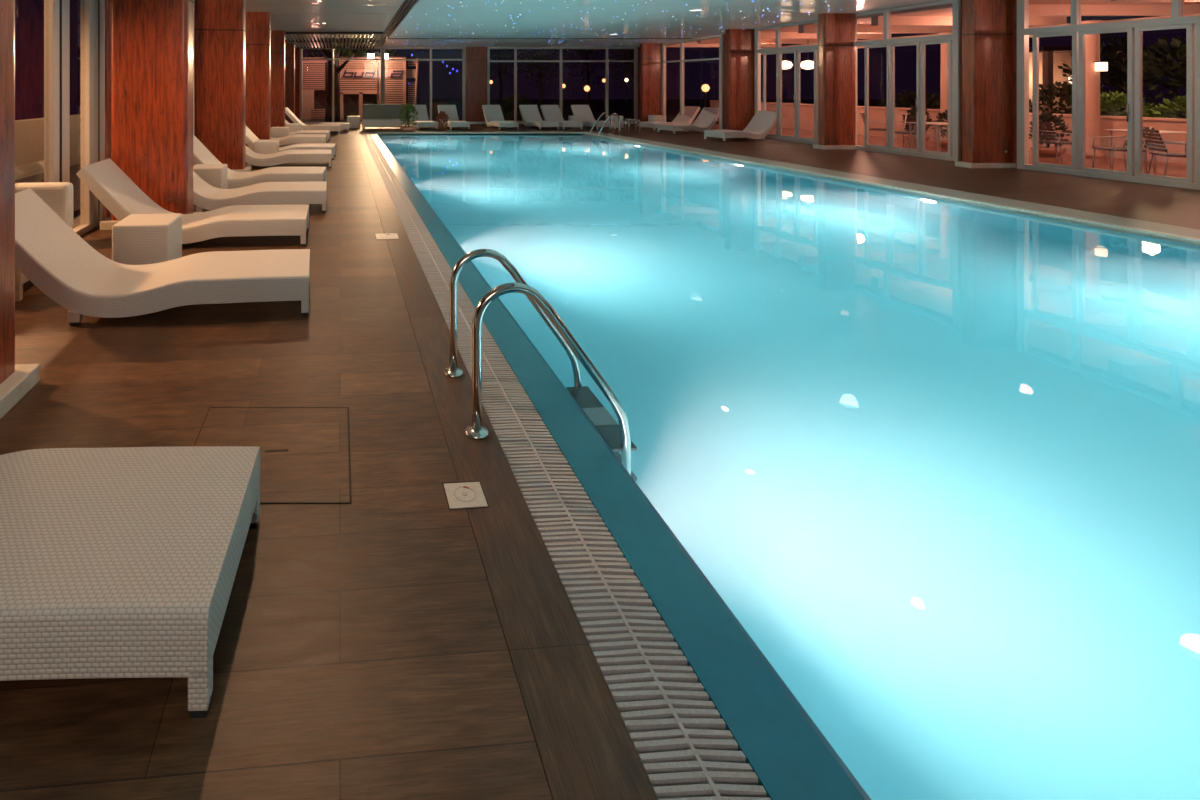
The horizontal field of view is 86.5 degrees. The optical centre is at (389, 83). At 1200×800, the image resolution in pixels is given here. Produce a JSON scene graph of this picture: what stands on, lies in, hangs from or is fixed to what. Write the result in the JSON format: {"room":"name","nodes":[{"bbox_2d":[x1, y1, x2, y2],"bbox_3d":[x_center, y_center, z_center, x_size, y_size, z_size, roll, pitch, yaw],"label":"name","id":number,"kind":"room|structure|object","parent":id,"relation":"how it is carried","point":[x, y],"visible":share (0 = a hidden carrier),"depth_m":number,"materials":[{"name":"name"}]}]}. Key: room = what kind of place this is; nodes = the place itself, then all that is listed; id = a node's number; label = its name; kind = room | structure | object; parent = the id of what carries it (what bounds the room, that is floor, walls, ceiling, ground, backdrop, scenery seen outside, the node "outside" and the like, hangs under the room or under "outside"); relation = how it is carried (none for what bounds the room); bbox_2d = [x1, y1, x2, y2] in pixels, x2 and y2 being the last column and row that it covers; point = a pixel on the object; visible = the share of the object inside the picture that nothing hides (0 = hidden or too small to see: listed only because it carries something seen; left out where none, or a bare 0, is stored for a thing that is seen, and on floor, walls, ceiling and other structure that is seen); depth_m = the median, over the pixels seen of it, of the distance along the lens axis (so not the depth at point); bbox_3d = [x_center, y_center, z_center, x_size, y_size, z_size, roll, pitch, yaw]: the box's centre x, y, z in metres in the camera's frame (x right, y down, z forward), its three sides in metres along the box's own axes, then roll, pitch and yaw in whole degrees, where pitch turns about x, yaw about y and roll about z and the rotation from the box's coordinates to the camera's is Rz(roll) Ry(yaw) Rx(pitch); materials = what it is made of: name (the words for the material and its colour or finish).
{"room":"indoor swimming pool","nodes":[
{"label":"indoor swimming pool","id":0,"kind":"room"},
{"bbox_2d":[105,0,109,218],"bbox_3d":[-3.995,-0.135,13.150,0.120,3.570,21.103,0,0,-5],"label":"wall","id":1,"kind":"structure","parent":0,"point":[107,2],"depth_m":7.33,"materials":[{"name":"white paint"}]},
{"bbox_2d":[44,0,104,235],"bbox_3d":[-3.286,-0.085,5.175,0.111,3.470,4.004,0,0,-5],"label":"window","id":2,"kind":"structure","parent":1,"relation":"in","point":[56,12],"depth_m":6.55,"materials":[{"name":"white metal"}]},
{"bbox_2d":[110,0,110,215],"bbox_3d":[-3.611,-0.085,9.075,0.111,3.470,3.221,0,0,-5],"label":"window","id":3,"kind":"structure","parent":1,"relation":"in","point":[110,0],"depth_m":7.47,"materials":[{"name":"white metal"}]},
{"bbox_2d":[295,49,299,119],"bbox_3d":[2.704,0.035,25.075,15.492,3.230,0.150,0,0,0],"label":"wall","id":4,"kind":"structure","parent":0,"point":[297,51],"depth_m":25.00,"materials":[{"name":"brown wood"}]},
{"bbox_2d":[300,47,382,123],"bbox_3d":[-2.017,0.060,25.000,3.482,3.180,0.100,0,0,0],"label":"window","id":5,"kind":"structure","parent":4,"relation":"in","point":[381,48],"depth_m":24.95,"materials":[{"name":"white metal"}]},
{"bbox_2d":[374,0,418,47],"bbox_3d":[0.664,-1.730,10.850,0.284,0.420,28.422,0,0,-5],"label":"trim","id":6,"kind":"structure","parent":4,"relation":"attached to","point":[407,5],"depth_m":16.57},
{"bbox_2d":[382,47,465,123],"bbox_3d":[1.406,0.060,25.000,3.474,3.180,0.100,0,0,0],"label":"window","id":7,"kind":"structure","parent":4,"relation":"in","point":[463,59],"depth_m":24.95,"materials":[{"name":"white metal"}]},
{"bbox_2d":[487,47,637,120],"bbox_3d":[7.167,0.060,25.000,6.297,3.180,0.100,0,0,0],"label":"window","id":8,"kind":"structure","parent":4,"relation":"in","point":[515,60],"depth_m":24.95,"materials":[{"name":"white metal"}]},
{"bbox_2d":[246,0,404,31],"bbox_3d":[-1.491,-1.800,8.000,4.455,0.240,23.049,0,0,-5],"label":"ceiling","id":9,"kind":"structure","parent":0,"point":[286,15],"depth_m":15.04,"materials":[{"name":"grey"}]},
{"bbox_2d":[285,32,383,48],"bbox_3d":[-2.572,-1.604,22.175,4.732,0.262,5.550,0,0,0],"label":"air vent","id":10,"kind":"object","parent":9,"relation":"in","point":[291,38],"visible":0.62,"depth_m":22.09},
{"bbox_2d":[0,124,1199,799],"bbox_3d":[8.687,1.775,11.470,28.110,0.250,30.100,0,0,0],"label":"floor","id":11,"kind":"structure","parent":0,"point":[361,652],"depth_m":2.13,"materials":[{"name":"wood"}]},
{"bbox_2d":[0,0,39,418],"bbox_3d":[-2.447,-0.095,3.080,1.040,3.490,0.440,0,0,-5],"label":"pillar","id":12,"kind":"structure","parent":11,"relation":"on","point":[16,380],"depth_m":3.16,"materials":[{"name":"brown wood"}]},
{"bbox_2d":[15,182,72,301],"bbox_3d":[-3.100,1.270,4.995,0.520,0.760,0.950,0,0,-5],"label":"wicker armchair","id":13,"kind":"object","parent":11,"relation":"on","point":[58,196],"visible":0.32,"depth_m":5.33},
{"bbox_2d":[0,446,260,717],"bbox_3d":[-1.602,1.232,1.887,2.242,0.835,0.720,0,0,-1],"label":"sun lounger","id":14,"kind":"object","parent":11,"relation":"on","point":[116,562],"visible":1,"depth_m":1.73,"materials":[{"name":"wicker"}]},
{"bbox_2d":[112,213,181,264],"bbox_3d":[-2.146,1.425,5.335,0.470,0.450,0.470,0,0,-5],"label":"side table","id":15,"kind":"object","parent":11,"relation":"on","point":[137,239],"visible":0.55,"depth_m":5.11,"materials":[{"name":"wicker"}]},
{"bbox_2d":[100,0,201,229],"bbox_3d":[-2.776,-0.095,7.030,1.040,3.490,0.440,0,0,-5],"label":"pillar","id":16,"kind":"structure","parent":11,"relation":"on","point":[152,40],"depth_m":6.87,"materials":[{"name":"brown wood"}]},
{"bbox_2d":[15,188,309,325],"bbox_3d":[-1.734,1.232,4.491,2.242,0.835,0.720,0,0,-7],"label":"sun lounger","id":17,"kind":"object","parent":11,"relation":"on","point":[48,252],"visible":0.98,"depth_m":4.25,"materials":[{"name":"wicker"}]},
{"bbox_2d":[76,158,308,245],"bbox_3d":[-2.003,1.232,6.357,2.242,0.835,0.720,0,0,-5],"label":"sun lounger","id":18,"kind":"object","parent":11,"relation":"on","point":[114,189],"visible":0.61,"depth_m":6.09,"materials":[{"name":"wicker"}]},
{"bbox_2d":[193,164,226,188],"bbox_3d":[-2.656,1.425,8.775,0.470,0.450,0.470,0,0,-5],"label":"side table","id":19,"kind":"object","parent":11,"relation":"on","point":[215,175],"visible":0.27,"depth_m":8.56,"materials":[{"name":"wicker"}]},
{"bbox_2d":[195,0,250,171],"bbox_3d":[-3.109,-0.095,11.030,1.040,3.490,0.440,0,0,-5],"label":"pillar","id":20,"kind":"structure","parent":11,"relation":"on","point":[220,25],"depth_m":10.86,"materials":[{"name":"brown wood"}]},
{"bbox_2d":[246,12,270,150],"bbox_3d":[-3.446,-0.082,15.080,1.040,3.464,0.440,0,0,-5],"label":"pillar","id":21,"kind":"structure","parent":11,"relation":"on","point":[258,24],"depth_m":14.93,"materials":[{"name":"brown wood"}]},
{"bbox_2d":[193,134,325,188],"bbox_3d":[-2.163,1.232,9.521,2.242,0.835,0.720,0,0,-2],"label":"sun lounger","id":22,"kind":"object","parent":11,"relation":"on","point":[201,154],"visible":0.59,"depth_m":9.20,"materials":[{"name":"wicker"}]},
{"bbox_2d":[193,171,326,212],"bbox_3d":[-1.970,1.232,7.951,2.242,0.835,0.720,0,0,-5],"label":"sun lounger","id":23,"kind":"object","parent":11,"relation":"on","point":[205,196],"visible":0.82,"depth_m":7.67,"materials":[{"name":"wicker"}]},
{"bbox_2d":[254,140,278,153],"bbox_3d":[-2.607,1.425,12.704,0.470,0.450,0.470,0,0,-5],"label":"side table","id":24,"kind":"object","parent":11,"relation":"on","point":[260,146],"visible":0.45,"depth_m":12.47,"materials":[{"name":"wicker"}]},
{"bbox_2d":[194,407,351,503],"bbox_3d":[-0.535,1.648,2.708,0.769,0.003,0.700,0,0,0],"label":"floor hatch","id":25,"kind":"object","parent":11,"relation":"on","point":[305,452],"visible":0.8,"depth_m":2.74,"materials":[{"name":"wood"}]},
{"bbox_2d":[271,30,284,126],"bbox_3d":[-3.779,-0.029,19.080,1.040,3.358,0.440,0,0,-5],"label":"pillar","id":26,"kind":"structure","parent":11,"relation":"on","point":[277,36],"depth_m":18.93,"materials":[{"name":"brown wood"}]},
{"bbox_2d":[271,127,288,137],"bbox_3d":[-3.057,1.425,16.614,0.470,0.450,0.470,0,0,-5],"label":"side table","id":27,"kind":"object","parent":11,"relation":"on","point":[276,132],"visible":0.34,"depth_m":16.39,"materials":[{"name":"wicker"}]},
{"bbox_2d":[246,146,330,167],"bbox_3d":[-2.303,1.232,12.041,2.242,0.835,0.720,0,0,-6],"label":"sun lounger","id":28,"kind":"object","parent":11,"relation":"on","point":[315,155],"visible":0.77,"depth_m":11.75,"materials":[{"name":"wicker"}]},
{"bbox_2d":[285,43,294,122],"bbox_3d":[-4.129,0.026,23.280,1.040,3.247,0.440,0,0,-5],"label":"pillar","id":29,"kind":"structure","parent":11,"relation":"on","point":[289,48],"depth_m":23.13,"materials":[{"name":"brown wood"}]},
{"bbox_2d":[246,126,335,159],"bbox_3d":[-2.348,1.232,13.380,2.242,0.835,0.720,0,0,-1],"label":"sun lounger","id":30,"kind":"object","parent":11,"relation":"on","point":[251,137],"visible":0.49,"depth_m":13.07,"materials":[{"name":"wicker"}]},
{"bbox_2d":[271,134,325,145],"bbox_3d":[-2.820,1.232,15.811,2.242,0.835,0.720,0,0,-5],"label":"sun lounger","id":31,"kind":"object","parent":11,"relation":"on","point":[297,138],"visible":0.44,"depth_m":15.52,"materials":[{"name":"wicker"}]},
{"bbox_2d":[289,130,329,141],"bbox_3d":[-2.870,1.232,17.271,2.242,0.835,0.720,0,0,-2],"label":"sun lounger","id":32,"kind":"object","parent":11,"relation":"on","point":[327,132],"visible":0.35,"depth_m":16.96,"materials":[{"name":"wicker"}]},
{"bbox_2d":[285,119,339,133],"bbox_3d":[-2.795,1.232,19.901,2.242,0.835,0.720,0,0,-4],"label":"sun lounger","id":33,"kind":"object","parent":11,"relation":"on","point":[332,127],"visible":0.48,"depth_m":19.61,"materials":[{"name":"white plastic"}]},
{"bbox_2d":[285,107,348,131],"bbox_3d":[-2.539,1.232,20.801,2.242,0.835,0.720,0,0,-3],"label":"sun lounger","id":34,"kind":"object","parent":11,"relation":"on","point":[288,112],"visible":0.44,"depth_m":20.50,"materials":[{"name":"white plastic"}]},
{"bbox_2d":[347,116,359,128],"bbox_3d":[-1.349,1.425,22.335,0.470,0.450,0.470,0,0,0],"label":"side table","id":35,"kind":"object","parent":11,"relation":"on","point":[354,121],"visible":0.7,"depth_m":22.10,"materials":[{"name":"white plastic"}]},
{"bbox_2d":[362,104,402,129],"bbox_3d":[-0.273,1.200,21.925,1.460,0.900,0.850,0,0,0],"label":"daybed","id":36,"kind":"object","parent":11,"relation":"on","point":[374,115],"visible":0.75,"depth_m":22.20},
{"bbox_2d":[397,103,417,131],"bbox_3d":[0.628,1.135,20.637,0.714,1.029,0.670,0,0,19],"label":"potted plant","id":37,"kind":"object","parent":11,"relation":"on","point":[408,106],"visible":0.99,"depth_m":20.52,"materials":[{"name":"green plant"}]},
{"bbox_2d":[409,105,437,129],"bbox_3d":[1.200,1.232,22.503,0.720,0.835,2.127,0,0,-8],"label":"sun lounger","id":38,"kind":"object","parent":11,"relation":"on","point":[422,121],"visible":0.81,"depth_m":23.00,"materials":[{"name":"white plastic"}]},
{"bbox_2d":[435,111,448,129],"bbox_3d":[1.865,1.299,21.498,0.481,0.702,0.507,0,0,26],"label":"potted plant","id":39,"kind":"object","parent":11,"relation":"on","point":[441,115],"visible":1,"depth_m":21.41,"materials":[{"name":"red plant"}]},
{"bbox_2d":[437,105,469,129],"bbox_3d":[2.360,1.232,22.503,0.720,0.835,2.127,0,0,-8],"label":"sun lounger","id":40,"kind":"object","parent":11,"relation":"on","point":[450,110],"visible":0.79,"depth_m":23.08,"materials":[{"name":"white plastic"}]},
{"bbox_2d":[442,481,488,509],"bbox_3d":[0.301,1.645,2.409,0.158,0.009,0.158,0,0,-5],"label":"drain cover","id":41,"kind":"object","parent":11,"relation":"on","point":[467,494],"visible":1,"depth_m":2.40,"materials":[{"name":"ceramic"}]},
{"bbox_2d":[466,47,486,123],"bbox_3d":[3.583,0.050,24.870,0.940,3.200,0.320,0,0,0],"label":"pillar","id":42,"kind":"structure","parent":11,"relation":"on","point":[476,57],"depth_m":24.76,"materials":[{"name":"brown wood"}]},
{"bbox_2d":[482,105,518,129],"bbox_3d":[4.107,1.232,22.503,0.720,0.835,2.127,0,0,-8],"label":"sun lounger","id":43,"kind":"object","parent":11,"relation":"on","point":[493,115],"visible":1,"depth_m":23.03,"materials":[{"name":"white plastic"}]},
{"bbox_2d":[354,132,657,799],"bbox_3d":[-0.127,1.775,8.874,0.240,0.250,23.851,0,0,-5],"label":"trim","id":44,"kind":"structure","parent":11,"relation":"attached to","point":[586,749],"depth_m":1.91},
{"bbox_2d":[443,249,630,439],"bbox_3d":[0.751,1.857,3.161,0.848,1.826,0.706,0,0,-5],"label":"pool ladder","id":45,"kind":"object","parent":44,"relation":"on","point":[476,430],"visible":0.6,"depth_m":2.86,"materials":[{"name":"metal"}]},
{"bbox_2d":[519,105,558,129],"bbox_3d":[5.552,1.232,22.503,0.720,0.835,2.127,0,0,-8],"label":"sun lounger","id":46,"kind":"object","parent":11,"relation":"on","point":[530,114],"visible":1,"depth_m":23.02,"materials":[{"name":"white plastic"}]},
{"bbox_2d":[540,105,581,129],"bbox_3d":[6.390,1.232,22.503,0.720,0.835,2.127,0,0,-8],"label":"sun lounger","id":47,"kind":"object","parent":11,"relation":"on","point":[550,112],"visible":0.8,"depth_m":23.08,"materials":[{"name":"white plastic"}]},
{"bbox_2d":[571,105,615,129],"bbox_3d":[7.585,1.232,22.503,0.720,0.835,2.127,0,0,-8],"label":"sun lounger","id":48,"kind":"object","parent":11,"relation":"on","point":[587,119],"visible":0.72,"depth_m":23.07,"materials":[{"name":"white plastic"}]},
{"bbox_2d":[637,43,662,125],"bbox_3d":[10.194,0.029,23.400,1.020,3.242,0.340,0,0,-2],"label":"pillar","id":49,"kind":"structure","parent":11,"relation":"on","point":[650,53],"depth_m":23.28,"materials":[{"name":"brown wood"}]},
{"bbox_2d":[640,106,700,130],"bbox_3d":[10.128,1.232,21.706,2.127,0.835,0.720,0,0,-20],"label":"sun lounger","id":50,"kind":"object","parent":11,"relation":"on","point":[690,112],"visible":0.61,"depth_m":21.71,"materials":[{"name":"white plastic"}]},
{"bbox_2d":[657,107,718,133],"bbox_3d":[10.177,1.232,20.341,2.127,0.835,0.720,0,0,-20],"label":"sun lounger","id":51,"kind":"object","parent":11,"relation":"on","point":[707,118],"visible":0.88,"depth_m":20.26,"materials":[{"name":"white plastic"}]},
{"bbox_2d":[725,29,754,130],"bbox_3d":[10.887,-0.034,18.650,1.020,3.367,0.340,0,0,-2],"label":"pillar","id":52,"kind":"structure","parent":11,"relation":"on","point":[739,43],"depth_m":18.53,"materials":[{"name":"brown wood"}]},
{"bbox_2d":[704,111,776,141],"bbox_3d":[10.401,1.232,17.717,2.127,0.835,0.720,0,0,-18],"label":"sun lounger","id":53,"kind":"object","parent":11,"relation":"on","point":[762,122],"visible":1,"depth_m":17.62,"materials":[{"name":"white plastic"}]},
{"bbox_2d":[384,134,1199,245],"bbox_3d":[4.705,2.335,8.600,8.345,1.330,23.976,0,0,-5],"label":"basin","id":54,"kind":"object","parent":11,"relation":"in","point":[384,134],"visible":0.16,"depth_m":9.09,"materials":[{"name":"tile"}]},
{"bbox_2d":[369,132,870,799],"bbox_3d":[0.378,1.802,8.870,0.233,0.296,23.842,0,0,-5],"label":"trim","id":55,"kind":"structure","parent":54,"relation":"attached to","point":[789,755],"depth_m":1.94,"materials":[{"name":"tile"}]},
{"bbox_2d":[376,132,1199,245],"bbox_3d":[7.637,1.795,9.932,6.442,0.310,25.522,0,0,-24],"label":"trim","id":56,"kind":"structure","parent":54,"relation":"attached to","point":[1140,232],"depth_m":9.32,"materials":[{"name":"tile"}]},
{"bbox_2d":[378,135,1199,799],"bbox_3d":[4.705,2.358,8.600,8.370,1.307,24.002,0,0,-5],"label":"pool water","id":57,"kind":"object","parent":54,"relation":"on","point":[938,460],"visible":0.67,"depth_m":3.00,"materials":[{"name":"liquid"}]},
{"bbox_2d":[813,13,859,149],"bbox_3d":[11.379,-0.078,15.280,1.020,3.456,0.340,0,0,-2],"label":"pillar","id":58,"kind":"structure","parent":11,"relation":"on","point":[836,31],"depth_m":15.16,"materials":[{"name":"brown wood"}]},
{"bbox_2d":[860,113,886,144],"bbox_3d":[13.178,1.229,16.289,0.590,0.886,0.548,0,0,30],"label":"chair","id":59,"kind":"object","parent":11,"relation":"on","point":[861,114],"visible":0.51,"depth_m":16.31,"materials":[{"name":"metal"}]},
{"bbox_2d":[585,132,1199,238],"bbox_3d":[8.540,1.798,8.828,0.610,0.304,23.997,0,0,-8],"label":"trim","id":60,"kind":"structure","parent":11,"relation":"attached to","point":[1195,233],"depth_m":8.86,"materials":[{"name":"tile"}]},
{"bbox_2d":[877,90,939,108],"bbox_3d":[17.964,0.974,20.572,2.182,1.592,2.009,0,0,0],"label":"hedge","id":61,"kind":"object","parent":11,"relation":"on","point":[910,95],"visible":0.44,"depth_m":20.40,"materials":[{"name":"green plant"}]},
{"bbox_2d":[895,115,927,149],"bbox_3d":[13.139,1.229,15.177,0.590,0.886,0.548,0,0,-20],"label":"chair","id":62,"kind":"object","parent":11,"relation":"on","point":[903,132],"visible":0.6,"depth_m":15.28,"materials":[{"name":"wood"}]},
{"bbox_2d":[902,106,932,141],"bbox_3d":[15.090,1.142,17.172,0.700,1.015,0.731,0,0,0],"label":"potted plant","id":63,"kind":"object","parent":11,"relation":"on","point":[912,111],"visible":0.44,"depth_m":17.11,"materials":[{"name":"green plant"}]},
{"bbox_2d":[906,122,947,151],"bbox_3d":[13.191,1.305,14.443,0.840,0.730,0.840,0,0,0],"label":"table","id":64,"kind":"object","parent":11,"relation":"on","point":[937,124],"visible":0.61,"depth_m":14.65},
{"bbox_2d":[932,110,947,148],"bbox_3d":[14.359,1.145,15.374,0.720,1.011,0.728,0,0,0],"label":"potted plant","id":65,"kind":"object","parent":11,"relation":"on","point":[943,143],"visible":0.32,"depth_m":15.38,"materials":[{"name":"green plant"}]},
{"bbox_2d":[939,32,951,139],"bbox_3d":[15.640,0.110,16.848,0.380,3.120,0.380,0,0,0],"label":"column","id":66,"kind":"structure","parent":11,"relation":"on","point":[944,47],"depth_m":16.79,"materials":[{"name":"paint"}]},
{"bbox_2d":[709,100,1186,163],"bbox_3d":[16.343,1.200,14.500,0.297,0.940,25.306,0,0,-8],"label":"wall","id":67,"kind":"structure","parent":11,"relation":"on","point":[806,110],"depth_m":14.57,"materials":[{"name":"paint"}]},
{"bbox_2d":[1150,95,1186,118],"bbox_3d":[18.234,0.972,13.557,1.374,1.597,1.445,0,0,0],"label":"hedge","id":68,"kind":"object","parent":67,"relation":"on","point":[1180,103],"visible":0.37,"depth_m":13.70,"materials":[{"name":"green plant"}]},
{"bbox_2d":[955,0,1015,167],"bbox_3d":[11.870,-0.095,11.920,1.020,3.490,0.340,0,0,-2],"label":"pillar","id":69,"kind":"structure","parent":11,"relation":"on","point":[987,35],"depth_m":11.80,"materials":[{"name":"brown wood"}]},
{"bbox_2d":[1029,80,1071,113],"bbox_3d":[18.228,0.835,16.318,1.423,1.870,1.426,0,0,25],"label":"hedge","id":70,"kind":"object","parent":11,"relation":"on","point":[1065,92],"visible":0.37,"depth_m":16.26,"materials":[{"name":"green plant"}]},
{"bbox_2d":[1029,111,1071,155],"bbox_3d":[15.187,1.130,13.848,0.686,1.040,0.727,0,0,0],"label":"potted plant","id":71,"kind":"object","parent":11,"relation":"on","point":[1046,150],"visible":0.54,"depth_m":13.72,"materials":[{"name":"green plant"}]},
{"bbox_2d":[1030,121,1071,163],"bbox_3d":[14.007,1.229,12.602,0.590,0.886,0.548,0,0,10],"label":"chair","id":72,"kind":"object","parent":11,"relation":"on","point":[1048,131],"visible":0.58,"depth_m":12.54,"materials":[{"name":"wood"}]},
{"bbox_2d":[1081,20,1103,157],"bbox_3d":[16.089,0.110,13.771,0.380,3.120,0.380,0,0,0],"label":"column","id":73,"kind":"structure","parent":11,"relation":"on","point":[1092,41],"depth_m":13.67,"materials":[{"name":"paint"}]},
{"bbox_2d":[1092,127,1153,173],"bbox_3d":[13.798,1.229,11.310,0.590,0.886,0.548,0,0,20],"label":"chair","id":74,"kind":"object","parent":11,"relation":"on","point":[1123,149],"visible":0.7,"depth_m":11.26,"materials":[{"name":"metal"}]},
{"bbox_2d":[1100,89,1157,116],"bbox_3d":[18.041,0.948,14.902,1.420,1.645,1.347,0,0,0],"label":"hedge","id":75,"kind":"object","parent":11,"relation":"on","point":[1120,100],"visible":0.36,"depth_m":14.69,"materials":[{"name":"green plant"}]},
{"bbox_2d":[1105,129,1186,169],"bbox_3d":[15.243,1.305,12.034,0.840,0.730,0.840,0,0,0],"label":"table","id":76,"kind":"object","parent":11,"relation":"on","point":[1109,130],"visible":0.45,"depth_m":12.13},
{"bbox_2d":[1143,128,1186,175],"bbox_3d":[13.632,1.229,10.443,0.590,0.886,0.548,0,0,30],"label":"chair","id":77,"kind":"object","parent":11,"relation":"on","point":[1157,140],"visible":0.71,"depth_m":10.48,"materials":[{"name":"metal"}]},
{"bbox_3d":[0.128,1.810,8.870,2.244,0.180,23.740,0,0,0],"label":"trim","id":78,"kind":"structure","parent":11,"relation":"attached to","visible":0},
{"bbox_2d":[362,132,770,799],"bbox_3d":[0.130,1.673,8.849,0.272,0.043,23.783,0,0,-5],"label":"grate","id":79,"kind":"object","parent":78,"relation":"on","point":[684,748],"visible":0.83,"depth_m":1.94,"materials":[{"name":"plastic"}]},
{"bbox_2d":[15,99,1186,218],"bbox_3d":[22.000,1.885,32.000,76.000,0.230,76.000,0,0,0],"label":"ground","id":80,"kind":"structure","parent":0,"point":[618,106],"depth_m":45.20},
{"bbox_2d":[15,103,194,179],"bbox_3d":[-7.050,1.235,12.000,0.300,1.070,20.000,0,0,0],"label":"wall","id":81,"kind":"structure","parent":80,"relation":"on","point":[29,133],"depth_m":11.65,"materials":[{"name":"paint"}]},
{"bbox_2d":[302,60,326,118],"bbox_3d":[-3.875,0.400,30.275,1.450,3.450,0.650,0,0,0],"label":"hut","id":82,"kind":"object","parent":80,"relation":"on","point":[313,71],"visible":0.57,"depth_m":30.00,"materials":[{"name":"paint"}]},
{"bbox_2d":[309,38,353,121],"bbox_3d":[-2.500,-1.102,27.494,3.352,5.767,2.853,0,0,16],"label":"tree","id":83,"kind":"object","parent":80,"relation":"on","point":[328,54],"visible":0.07,"depth_m":27.20,"materials":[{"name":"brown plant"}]},
{"bbox_2d":[305,38,399,65],"bbox_3d":[-2.158,-0.652,33.493,5.420,4.853,3.547,0,0,0],"label":"tree","id":84,"kind":"object","parent":80,"relation":"on","point":[348,53],"visible":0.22,"depth_m":33.24,"materials":[{"name":"green plant"}]},
{"bbox_2d":[338,57,405,118],"bbox_3d":[-0.950,0.383,30.470,3.500,3.485,1.060,0,0,0],"label":"kiosk","id":85,"kind":"object","parent":80,"relation":"on","point":[358,78],"visible":0.67,"depth_m":30.00,"materials":[{"name":"wood"}]},
{"bbox_2d":[367,54,388,103],"bbox_3d":[-0.572,0.160,28.602,1.020,3.221,0.155,0,0,0],"label":"floodlight mast","id":86,"kind":"object","parent":80,"relation":"on","point":[368,55],"visible":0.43,"depth_m":28.57,"materials":[{"name":"metal"}]},
{"bbox_2d":[406,58,418,104],"bbox_3d":[1.130,0.235,30.200,0.660,3.076,0.120,0,0,0],"label":"trellis","id":87,"kind":"object","parent":80,"relation":"on","point":[410,73],"visible":0.77,"depth_m":30.20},
{"bbox_2d":[490,49,524,109],"bbox_3d":[6.743,-0.939,36.966,3.229,5.426,3.138,0,0,0],"label":"tree","id":88,"kind":"object","parent":80,"relation":"on","point":[497,53],"visible":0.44,"depth_m":36.91,"materials":[{"name":"green plant"}]},
{"bbox_2d":[502,94,529,120],"bbox_3d":[5.583,1.089,26.597,1.293,1.362,1.208,0,0,0],"label":"shrub","id":89,"kind":"object","parent":80,"relation":"on","point":[520,100],"visible":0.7,"depth_m":26.49,"materials":[{"name":"green plant"}]},
{"bbox_2d":[517,49,566,115],"bbox_3d":[8.252,-0.671,32.957,2.705,4.889,2.660,0,0,0],"label":"tree","id":90,"kind":"object","parent":80,"relation":"on","point":[538,55],"visible":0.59,"depth_m":32.91,"materials":[{"name":"green plant"}]},
{"bbox_2d":[563,49,612,106],"bbox_3d":[11.953,-0.967,35.993,3.074,5.482,2.976,0,0,0],"label":"tree","id":91,"kind":"object","parent":80,"relation":"on","point":[584,52],"visible":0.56,"depth_m":35.92,"materials":[{"name":"green plant"}]},
{"bbox_2d":[608,49,633,117],"bbox_3d":[12.514,-0.487,30.992,2.369,4.523,2.448,0,0,0],"label":"tree","id":92,"kind":"object","parent":80,"relation":"on","point":[630,52],"visible":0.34,"depth_m":30.97,"materials":[{"name":"green plant"}]},
{"bbox_2d":[1029,46,1125,113],"bbox_3d":[23.945,0.245,21.162,3.400,3.050,1.500,0,0,0],"label":"pavilion","id":93,"kind":"object","parent":80,"relation":"on","point":[1050,57],"visible":0.16,"depth_m":21.61,"materials":[{"name":"paint"}]},
{"bbox_2d":[1058,33,1185,113],"bbox_3d":[21.935,0.077,18.015,2.711,3.398,2.534,0,0,0],"label":"tree","id":94,"kind":"object","parent":80,"relation":"on","point":[1115,75],"visible":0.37,"depth_m":17.84,"materials":[{"name":"green plant"}]},
{"bbox_2d":[1121,35,1186,105],"bbox_3d":[20.411,0.242,15.157,2.518,3.068,2.590,0,0,0],"label":"tree","id":95,"kind":"object","parent":80,"relation":"on","point":[1177,73],"visible":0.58,"depth_m":15.36,"materials":[{"name":"green plant"}]},
{"bbox_2d":[382,0,945,46],"bbox_3d":[7.131,-1.732,10.950,12.583,0.415,29.647,0,0,-5],"label":"ceiling","id":96,"kind":"structure","parent":0,"point":[426,18],"depth_m":16.15,"materials":[{"name":"white"}]},
{"bbox_2d":[638,0,1016,167],"bbox_3d":[11.636,-0.095,16.685,0.142,3.490,16.827,0,0,-8],"label":"wall","id":97,"kind":"structure","parent":0,"point":[1014,1],"depth_m":12.73,"materials":[{"name":"brown wood"}]},
{"bbox_2d":[388,38,691,38],"bbox_3d":[5.359,-1.620,21.425,10.832,0.030,0.050,0,0,0],"label":"trim","id":98,"kind":"structure","parent":97,"relation":"attached to","point":[388,38],"depth_m":21.40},
{"bbox_2d":[661,35,722,129],"bbox_3d":[10.842,0.004,21.635,0.121,3.291,3.396,0,0,-8],"label":"window","id":99,"kind":"structure","parent":97,"relation":"in","point":[663,46],"depth_m":22.07,"materials":[{"name":"white metal"}]},
{"bbox_2d":[755,19,817,143],"bbox_3d":[11.465,-0.056,17.324,0.132,3.412,2.395,0,0,-8],"label":"door","id":100,"kind":"structure","parent":97,"relation":"in","point":[778,50],"depth_m":17.54,"materials":[{"name":"white metal"}]},
{"bbox_2d":[854,0,960,160],"bbox_3d":[11.946,-0.085,14.034,0.132,3.470,2.577,0,0,-8],"label":"door","id":101,"kind":"structure","parent":97,"relation":"in","point":[953,40],"depth_m":13.59,"materials":[{"name":"white metal"}]},
{"bbox_2d":[666,0,1199,54],"bbox_3d":[14.527,-1.435,13.682,4.601,0.470,24.283,0,0,-8],"label":"trim","id":102,"kind":"structure","parent":97,"relation":"attached to","point":[1040,15],"depth_m":14.80,"materials":[{"name":"paint"}]},
{"bbox_2d":[1017,0,1199,189],"bbox_3d":[12.520,-0.085,10.104,0.132,3.470,3.264,0,0,-8],"label":"door","id":103,"kind":"structure","parent":97,"relation":"in","point":[1134,29],"depth_m":10.24,"materials":[{"name":"white metal"}]},
{"bbox_2d":[695,0,1199,41],"bbox_3d":[14.511,-1.720,14.000,4.740,0.100,24.946,0,0,-8],"label":"ceiling","id":104,"kind":"structure","parent":0,"point":[941,10],"depth_m":13.82,"materials":[{"name":"paint"}]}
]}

